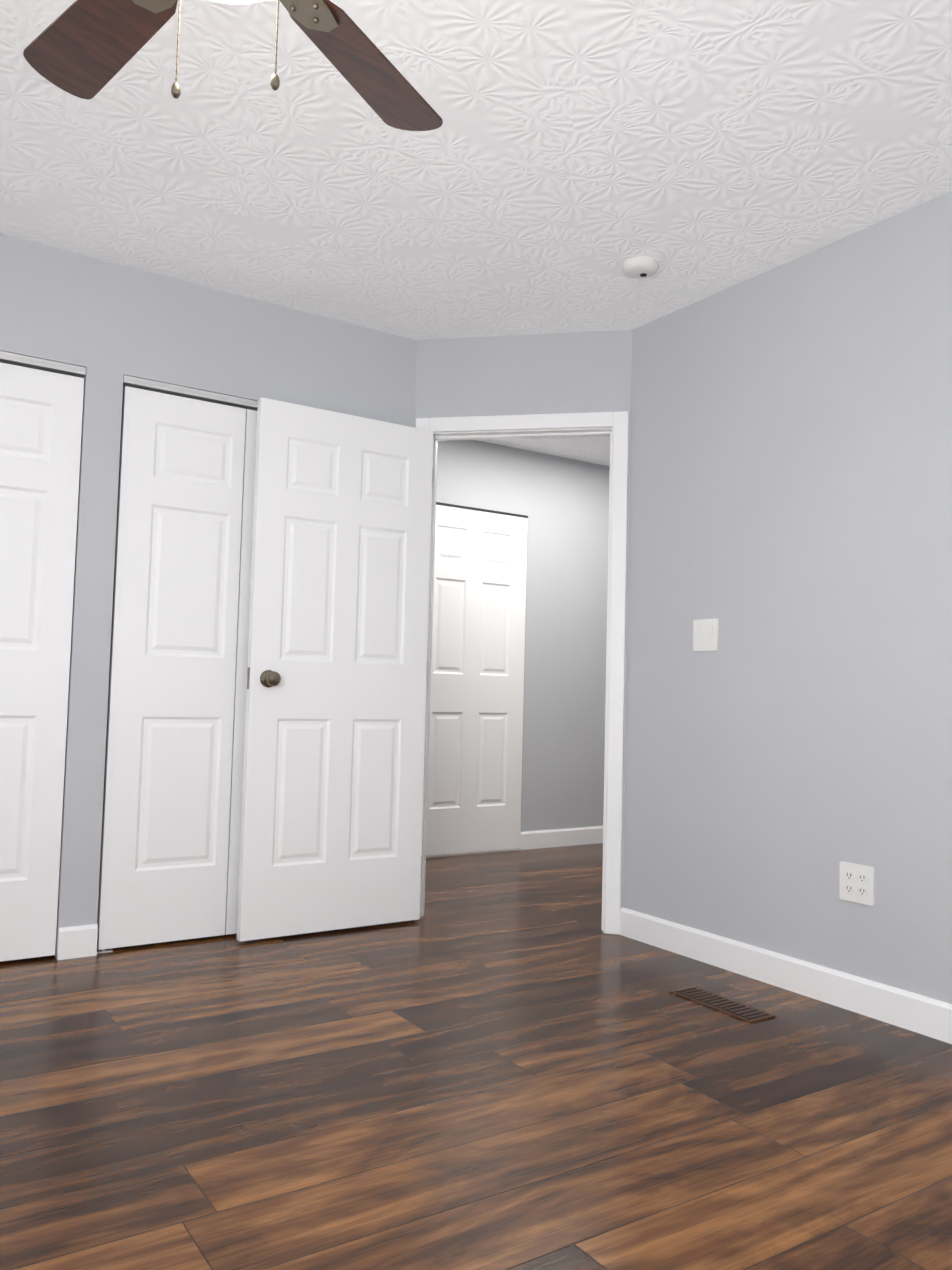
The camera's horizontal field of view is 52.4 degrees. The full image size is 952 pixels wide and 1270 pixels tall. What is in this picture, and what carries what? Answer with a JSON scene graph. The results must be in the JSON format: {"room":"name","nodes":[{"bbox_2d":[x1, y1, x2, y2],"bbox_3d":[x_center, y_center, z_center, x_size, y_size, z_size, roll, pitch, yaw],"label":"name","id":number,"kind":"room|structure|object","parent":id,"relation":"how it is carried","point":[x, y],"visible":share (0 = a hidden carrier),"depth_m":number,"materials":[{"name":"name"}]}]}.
{"room":"empty bedroom","nodes":[
{"label":"empty bedroom","id":0,"kind":"room"},
{"bbox_2d":[98,386,124,903],"bbox_3d":[-2.116,-0.112,3.782,3.430,2.440,0.080,4,-4,-33],"label":"wall","id":1,"kind":"structure","parent":0,"point":[110,647],"depth_m":4.10,"materials":[{"name":"grey paint"}]},
{"bbox_2d":[0,234,416,958],"bbox_3d":[-1.689,-0.134,3.223,3.295,2.440,0.115,4,-4,-33],"label":"wall","id":2,"kind":"structure","parent":0,"point":[108,326],"depth_m":3.44,"materials":[{"name":"grey paint"}]},
{"bbox_2d":[0,362,83,961],"bbox_3d":[-1.586,0.080,3.225,0.438,1.995,0.063,4,-4,-33],"label":"bifold door","id":3,"kind":"structure","parent":2,"relation":"in","point":[41,412],"depth_m":3.29,"materials":[{"name":"white paint"}]},
{"bbox_2d":[0,351,85,377],"bbox_3d":[-1.758,-0.951,3.174,0.896,0.025,0.048,4,-4,-33],"label":"track rail","id":4,"kind":"object","parent":2,"relation":"attached to","point":[40,364],"visible":0.9,"depth_m":3.33,"materials":[{"name":"silver metal"}]},
{"bbox_2d":[57,924,97,959],"bbox_3d":[-1.363,1.050,3.311,0.125,0.105,0.014,4,-4,-33],"label":"baseboard","id":5,"kind":"structure","parent":2,"relation":"attached to","point":[77,941],"depth_m":3.31,"materials":[{"name":"white paint"}]},
{"bbox_2d":[97,386,245,952],"bbox_3d":[-1.112,0.118,3.558,0.460,2.007,0.030,4,-4,-33],"label":"bifold door","id":6,"kind":"structure","parent":2,"relation":"in","point":[166,818],"depth_m":3.54,"materials":[{"name":"white paint"}]},
{"bbox_2d":[123,375,257,410],"bbox_3d":[-0.897,-0.895,3.742,0.911,0.025,0.048,4,-4,-33],"label":"track rail","id":7,"kind":"object","parent":2,"relation":"attached to","point":[170,389],"visible":0.54,"depth_m":3.61,"materials":[{"name":"silver metal"}]},
{"bbox_2d":[225,409,256,934],"bbox_3d":[-0.722,0.136,3.795,0.446,1.995,0.063,4,-4,-33],"label":"bifold door","id":8,"kind":"structure","parent":2,"relation":"in","point":[240,681],"depth_m":3.68,"materials":[{"name":"white paint"}]},
{"bbox_2d":[0,843,951,1269],"bbox_3d":[0.718,1.172,2.904,7.700,0.080,5.900,4,-4,-33],"label":"floor","id":9,"kind":"structure","parent":0,"point":[508,1061],"depth_m":2.20,"materials":[{"name":"laminate"}]},
{"bbox_2d":[669,986,774,1022],"bbox_3d":[0.753,1.133,2.982,0.110,0.006,0.330,4,-4,-33],"label":"floor vent","id":10,"kind":"object","parent":9,"relation":"in","point":[744,1012],"visible":1,"depth_m":2.96,"materials":[{"name":"brown metal"}]},
{"bbox_2d":[0,0,951,465],"bbox_3d":[0.783,-1.343,3.053,7.700,0.080,5.900,4,-4,-33],"label":"ceiling","id":11,"kind":"structure","parent":0,"point":[560,166],"depth_m":2.71,"materials":[{"name":"white paint"}]},
{"bbox_2d":[23,0,442,130],"bbox_3d":[-0.453,-1.148,1.573,1.256,0.548,1.279,4,-4,-33],"label":"ceiling fan","id":12,"kind":"object","parent":11,"relation":"hanging from","point":[86,49],"visible":1,"depth_m":1.92,"materials":[{"name":"brown wood"}]},
{"bbox_2d":[622,256,657,277],"bbox_3d":[0.572,-1.272,3.366,0.124,0.036,0.124,4,-4,-33],"label":"smoke detector","id":13,"kind":"object","parent":11,"relation":"attached to","point":[640,267],"visible":1,"depth_m":3.33,"materials":[{"name":"white plastic"}]},
{"bbox_2d":[414,330,631,907],"bbox_3d":[0.174,-0.037,4.045,0.912,2.440,0.115,1,-3,12],"label":"wall","id":14,"kind":"structure","parent":0,"point":[576,372],"depth_m":4.04,"materials":[{"name":"grey paint"}]},
{"bbox_2d":[416,411,628,934],"bbox_3d":[0.168,0.134,4.027,0.896,2.097,0.131,1,-3,12],"label":"door frame","id":15,"kind":"structure","parent":14,"relation":"attached to","point":[618,422],"depth_m":3.93,"materials":[{"name":"white paint"}]},
{"bbox_2d":[237,397,433,940],"bbox_3d":[-0.524,0.132,3.808,0.768,2.015,0.171,4,-4,-33],"label":"entry door","id":16,"kind":"structure","parent":15,"relation":"attached to","point":[332,794],"depth_m":3.77,"materials":[{"name":"white paint"}]},
{"bbox_2d":[436,440,609,831],"bbox_3d":[0.653,0.104,6.215,3.885,2.440,0.115,4,-4,-33],"label":"wall","id":17,"kind":"structure","parent":0,"point":[562,503],"depth_m":6.05,"materials":[{"name":"grey paint"}]},
{"bbox_2d":[426,505,527,855],"bbox_3d":[-0.030,0.263,5.674,0.760,2.000,0.018,4,-4,-33],"label":"closet door","id":18,"kind":"structure","parent":17,"relation":"in","point":[476,704],"depth_m":5.69,"materials":[{"name":"white paint"}]},
{"bbox_2d":[436,502,527,807],"bbox_3d":[-0.034,0.259,5.681,0.784,2.032,0.006,4,-4,-33],"label":"trim","id":19,"kind":"structure","parent":17,"relation":"attached to","point":[479,509],"depth_m":5.82,"materials":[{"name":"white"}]},
{"bbox_2d":[426,826,602,857],"bbox_3d":[0.692,1.269,6.114,3.805,0.105,0.014,4,-4,-33],"label":"baseboard","id":20,"kind":"structure","parent":17,"relation":"attached to","point":[558,837],"depth_m":5.98,"materials":[{"name":"white paint"}]},
{"bbox_2d":[623,191,951,1003],"bbox_3d":[1.621,-0.093,2.472,0.115,2.440,3.495,4,-4,-33],"label":"wall","id":21,"kind":"structure","parent":0,"point":[787,745],"depth_m":3.19,"materials":[{"name":"grey paint"}]},
{"bbox_2d":[693,618,718,650],"bbox_3d":[0.838,0.000,3.536,0.011,0.116,0.118,4,-4,-33],"label":"light switch","id":22,"kind":"object","parent":21,"relation":"attached to","point":[705,634],"visible":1,"depth_m":3.53,"materials":[{"name":"white plastic"}]},
{"bbox_2d":[620,907,951,1043],"bbox_3d":[1.264,1.086,2.781,0.014,0.105,2.502,4,-4,-33],"label":"baseboard","id":23,"kind":"structure","parent":21,"relation":"attached to","point":[918,1013],"depth_m":3.11,"materials":[{"name":"white paint"}]},
{"bbox_2d":[839,861,874,905],"bbox_3d":[1.165,0.761,2.965,0.010,0.116,0.118,4,-4,-33],"label":"outlet","id":24,"kind":"object","parent":21,"relation":"attached to","point":[857,883],"visible":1,"depth_m":2.96,"materials":[{"name":"white plastic"}]}
]}

